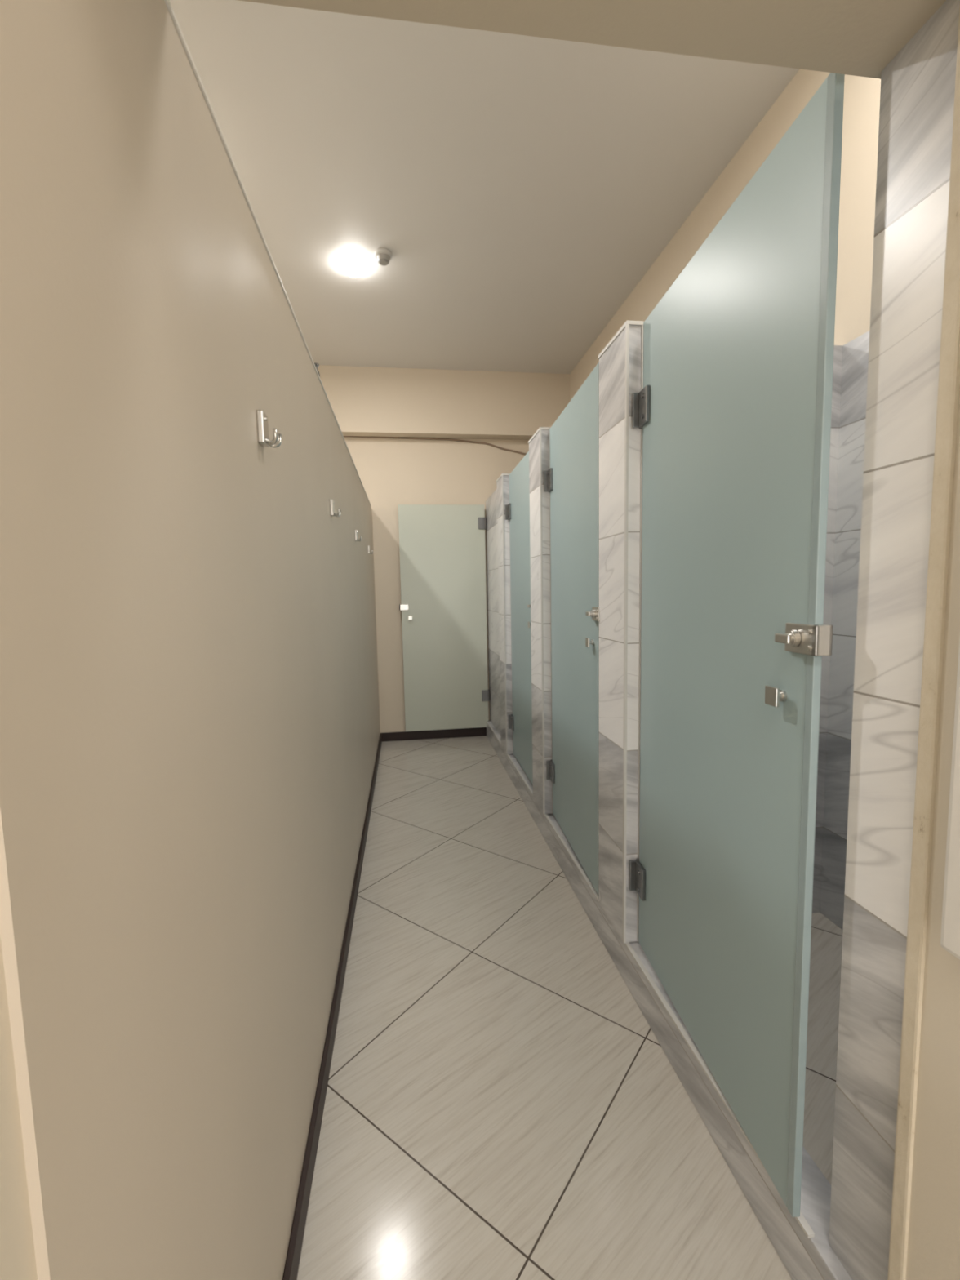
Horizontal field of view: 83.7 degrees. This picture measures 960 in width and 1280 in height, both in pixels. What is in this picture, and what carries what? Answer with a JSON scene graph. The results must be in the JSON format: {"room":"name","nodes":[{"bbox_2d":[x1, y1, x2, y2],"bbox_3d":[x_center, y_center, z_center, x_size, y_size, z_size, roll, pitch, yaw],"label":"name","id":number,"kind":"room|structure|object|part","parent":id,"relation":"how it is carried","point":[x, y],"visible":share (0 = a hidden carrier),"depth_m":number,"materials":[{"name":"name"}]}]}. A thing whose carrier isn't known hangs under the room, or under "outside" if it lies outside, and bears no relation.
{"room":"shower room","nodes":[
{"label":"shower room","id":0,"kind":"room"},
{"bbox_2d":[0,0,380,1279],"bbox_3d":[-1.051,-0.327,1.155,1.250,2.981,6.375,-2,5,-8],"label":"wall","id":1,"kind":"structure","parent":0,"point":[190,730],"depth_m":0.54,"materials":[{"name":"beige paint"}]},
{"bbox_2d":[164,0,371,506],"bbox_3d":[-0.630,-0.875,2.231,0.098,0.008,4.020,-2,5,-8],"label":"trim","id":2,"kind":"structure","parent":1,"relation":"on","point":[167,2],"depth_m":0.85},
{"bbox_2d":[314,362,319,376],"bbox_3d":[-0.518,-0.847,1.677,0.030,0.032,0.025,-2,5,-8],"label":"clip","id":3,"kind":"object","parent":2,"relation":"on","point":[317,365],"visible":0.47,"depth_m":1.67,"materials":[{"name":"metal"}]},
{"bbox_2d":[256,409,281,447],"bbox_3d":[-0.379,-0.379,0.965,0.034,0.058,0.042,-2,5,-8],"label":"coat hook","id":4,"kind":"object","parent":1,"relation":"attached to","point":[262,418],"visible":1,"depth_m":0.95,"materials":[{"name":"metal"}]},
{"bbox_3d":[-0.389,-0.380,0.964,0.014,0.056,0.038,-2,5,-8],"label":"plate","id":5,"kind":"part","parent":4,"relation":"part of","materials":[{"name":"metal"}]},
{"bbox_2d":[282,733,382,1279],"bbox_3d":[-0.549,1.003,2.467,0.012,0.070,4.130,-2,5,-8],"label":"baseboard","id":6,"kind":"structure","parent":1,"relation":"attached to","point":[295,1242],"depth_m":1.30,"materials":[{"name":"black plastic"}]},
{"bbox_2d":[329,498,341,516],"bbox_3d":[-0.505,-0.460,1.871,0.034,0.058,0.042,-2,5,-8],"label":"coat hook","id":7,"kind":"object","parent":1,"relation":"attached to","point":[332,513],"visible":1,"depth_m":1.85,"materials":[{"name":"metal"}]},
{"bbox_3d":[-0.515,-0.461,1.870,0.014,0.056,0.038,-2,5,-8],"label":"plate","id":8,"kind":"part","parent":7,"relation":"part of","materials":[{"name":"metal"}]},
{"bbox_2d":[354,529,362,541],"bbox_3d":[-0.631,-0.542,2.784,0.034,0.058,0.042,-2,5,-8],"label":"coat hook","id":9,"kind":"object","parent":1,"relation":"attached to","point":[355,531],"visible":1,"depth_m":2.77,"materials":[{"name":"metal"}]},
{"bbox_3d":[-0.641,-0.543,2.783,0.014,0.056,0.038,-2,5,-8],"label":"plate","id":10,"kind":"part","parent":9,"relation":"part of","materials":[{"name":"metal"}]},
{"bbox_2d":[367,545,373,554],"bbox_3d":[-0.764,-0.627,3.740,0.034,0.058,0.042,-2,5,-8],"label":"coat hook","id":11,"kind":"object","parent":1,"relation":"attached to","point":[368,546],"visible":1,"depth_m":3.72,"materials":[{"name":"metal"}]},
{"bbox_2d":[343,436,528,733],"bbox_3d":[-0.640,-0.642,4.465,2.975,2.981,0.100,-2,5,-8],"label":"wall","id":12,"kind":"structure","parent":0,"point":[393,473],"depth_m":4.41,"materials":[{"name":"beige paint"}]},
{"bbox_2d":[380,727,486,741],"bbox_3d":[-0.393,0.804,4.571,0.900,0.072,0.015,-2,5,-8],"label":"baseboard","id":13,"kind":"structure","parent":12,"relation":"attached to","point":[477,731],"depth_m":4.56,"materials":[{"name":"black plastic"}]},
{"bbox_2d":[343,435,526,454],"bbox_3d":[-0.329,-1.565,4.369,2.126,0.178,0.014,-2,5,-8],"label":"cable","id":14,"kind":"object","parent":12,"relation":"attached to","point":[397,437],"visible":0.7,"depth_m":4.36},
{"bbox_2d":[398,504,489,731],"bbox_3d":[-0.296,-0.173,4.452,0.734,1.862,0.068,-2,5,-8],"label":"door","id":15,"kind":"structure","parent":12,"relation":"in","point":[443,606],"depth_m":4.44,"materials":[{"name":"green glass"}]},
{"bbox_2d":[317,364,569,439],"bbox_3d":[-0.699,-1.871,4.233,2.875,0.489,0.125,-2,5,-8],"label":"beam","id":16,"kind":"structure","parent":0,"point":[365,401],"depth_m":4.23,"materials":[{"name":"beige paint"}]},
{"bbox_2d":[168,0,799,373],"bbox_3d":[-0.234,-1.881,1.180,2.975,0.075,6.475,-2,5,-8],"label":"ceiling","id":17,"kind":"structure","parent":0,"point":[519,189],"depth_m":2.19,"materials":[{"name":"white paint"}]},
{"bbox_2d":[340,257,366,277],"bbox_3d":[-0.667,-1.960,2.834,0.135,0.055,0.135,-2,5,-8],"label":"ceiling lamp","id":18,"kind":"object","parent":17,"relation":"attached to","point":[354,267],"visible":1,"depth_m":2.80,"materials":[{"name":"white plastic"}]},
{"bbox_2d":[374,248,391,266],"bbox_3d":[-0.494,-1.957,2.746,0.085,0.051,0.085,-2,5,-8],"label":"smoke detector","id":19,"kind":"object","parent":17,"relation":"attached to","point":[384,255],"visible":1,"depth_m":2.72,"materials":[{"name":"white plastic"}]},
{"bbox_2d":[485,488,501,737],"bbox_3d":[0.151,-0.198,4.165,0.066,1.852,0.788,-2,5,-8],"label":"wall","id":20,"kind":"structure","parent":0,"point":[491,502],"depth_m":4.25,"materials":[{"name":"stone"}]},
{"bbox_2d":[496,473,513,754],"bbox_3d":[0.170,-0.160,3.656,0.049,1.856,0.229,-2,5,-8],"label":"trim","id":21,"kind":"structure","parent":20,"relation":"attached to","point":[502,474],"depth_m":3.54,"materials":[{"name":"white plastic"}]},
{"bbox_2d":[487,722,814,1238],"bbox_3d":[0.318,0.860,2.712,0.012,0.006,3.638,-2,5,-8],"label":"trim","id":22,"kind":"structure","parent":20,"relation":"attached to","point":[801,1220],"depth_m":1.39,"materials":[{"name":"grey metal"}]},
{"bbox_2d":[496,475,512,754],"bbox_3d":[0.510,-0.161,3.705,0.731,1.869,0.225,-2,5,-8],"label":"wall","id":23,"kind":"structure","parent":0,"point":[505,477],"depth_m":3.59,"materials":[{"name":"stone"}]},
{"bbox_2d":[528,429,551,813],"bbox_3d":[0.645,-0.074,2.737,0.731,1.869,0.238,-2,5,-8],"label":"wall","id":24,"kind":"structure","parent":0,"point":[534,445],"depth_m":2.63,"materials":[{"name":"stone"}]},
{"bbox_2d":[505,451,533,785],"bbox_3d":[0.252,-0.116,3.173,0.067,1.832,0.748,-2,5,-6],"label":"door","id":25,"kind":"structure","parent":24,"relation":"in","point":[517,511],"depth_m":3.19,"materials":[{"name":"green glass"}]},
{"bbox_2d":[528,426,552,814],"bbox_3d":[0.304,-0.073,2.688,0.049,1.856,0.241,-2,5,-8],"label":"trim","id":26,"kind":"structure","parent":24,"relation":"attached to","point":[540,428],"depth_m":2.56,"materials":[{"name":"white plastic"}]},
{"bbox_2d":[297,735,791,1279],"bbox_3d":[-0.569,1.179,1.357,2.162,0.075,6.375,-2,5,-8],"label":"floor","id":27,"kind":"structure","parent":0,"point":[501,1104],"depth_m":1.34,"materials":[{"name":"tile"}]},
{"bbox_2d":[485,720,852,1279],"bbox_3d":[0.366,0.928,2.731,0.100,0.135,3.875,-2,5,-8],"label":"curb","id":28,"kind":"object","parent":27,"relation":"on","point":[803,1258],"visible":0.47,"depth_m":1.21,"materials":[{"name":"stone"}]},
{"bbox_2d":[238,0,946,79],"bbox_3d":[-0.161,-1.258,0.418,2.875,1.028,0.378,-2,5,-8],"label":"lintel","id":29,"kind":"object","parent":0,"point":[855,37],"depth_m":0.67,"materials":[{"name":"beige paint"}]},
{"bbox_2d":[598,324,842,942],"bbox_3d":[0.781,0.013,1.757,0.731,1.869,0.225,-2,5,-8],"label":"wall","id":30,"kind":"structure","parent":0,"point":[612,362],"depth_m":1.68,"materials":[{"name":"stone"}]},
{"bbox_2d":[543,362,599,894],"bbox_3d":[0.376,-0.028,2.188,0.067,1.832,0.767,-2,5,-5],"label":"door","id":31,"kind":"structure","parent":30,"relation":"in","point":[571,480],"depth_m":2.10,"materials":[{"name":"green glass"}]},
{"bbox_3d":[0.406,0.008,1.895,0.058,0.032,0.032,-2,5,-5],"label":"knob","id":32,"kind":"part","parent":31,"relation":"part of","materials":[{"name":"metal"}]},
{"bbox_2d":[598,320,643,943],"bbox_3d":[0.440,0.015,1.708,0.049,1.856,0.229,-2,5,-8],"label":"trim","id":33,"kind":"structure","parent":30,"relation":"attached to","point":[628,322],"depth_m":1.59,"materials":[{"name":"white plastic"}]},
{"bbox_2d":[629,72,844,1217],"bbox_3d":[0.503,0.060,1.214,0.067,1.832,0.767,-1,5,-3],"label":"door","id":34,"kind":"structure","parent":30,"relation":"in","point":[732,410],"depth_m":1.04,"materials":[{"name":"green glass"}]},
{"bbox_3d":[0.525,0.095,0.919,0.058,0.032,0.032,-2,5,-4],"label":"knob","id":35,"kind":"part","parent":34,"relation":"part of","materials":[{"name":"metal"}]},
{"bbox_2d":[569,69,880,929],"bbox_3d":[1.057,-0.511,2.689,0.100,2.981,3.894,-2,5,-8],"label":"wall","id":36,"kind":"structure","parent":0,"point":[861,100],"depth_m":1.70,"materials":[{"name":"beige paint"}]},
{"bbox_2d":[802,912,843,1185],"bbox_3d":[0.718,0.917,2.830,0.625,0.125,3.775,-2,5,-8],"label":"floor","id":37,"kind":"structure","parent":0,"point":[826,937],"depth_m":1.32,"materials":[{"name":"stone"}]},
{"bbox_2d":[828,0,959,1279],"bbox_3d":[0.928,0.113,0.815,0.700,1.819,0.116,-2,5,-8],"label":"tiled wall","id":38,"kind":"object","parent":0,"point":[917,85],"visible":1,"depth_m":0.76,"materials":[{"name":"stone"}]},
{"bbox_2d":[906,382,959,1279],"bbox_3d":[1.144,-0.218,-0.504,0.806,2.981,2.481,-2,5,-8],"label":"wall","id":39,"kind":"structure","parent":0,"point":[933,1253],"depth_m":0.69,"materials":[{"name":"beige paint"}]},
{"bbox_2d":[887,6,959,1279],"bbox_3d":[0.586,0.198,0.704,0.011,1.954,0.024,-2,5,-8],"label":"trim","id":40,"kind":"structure","parent":39,"relation":"attached to","point":[948,382],"depth_m":0.69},
{"bbox_2d":[940,635,959,959],"bbox_3d":[0.586,-0.185,0.498,0.031,1.154,0.230,-2,5,-8],"label":"trim","id":41,"kind":"structure","parent":39,"relation":"attached to","point":[950,924],"depth_m":0.64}
]}

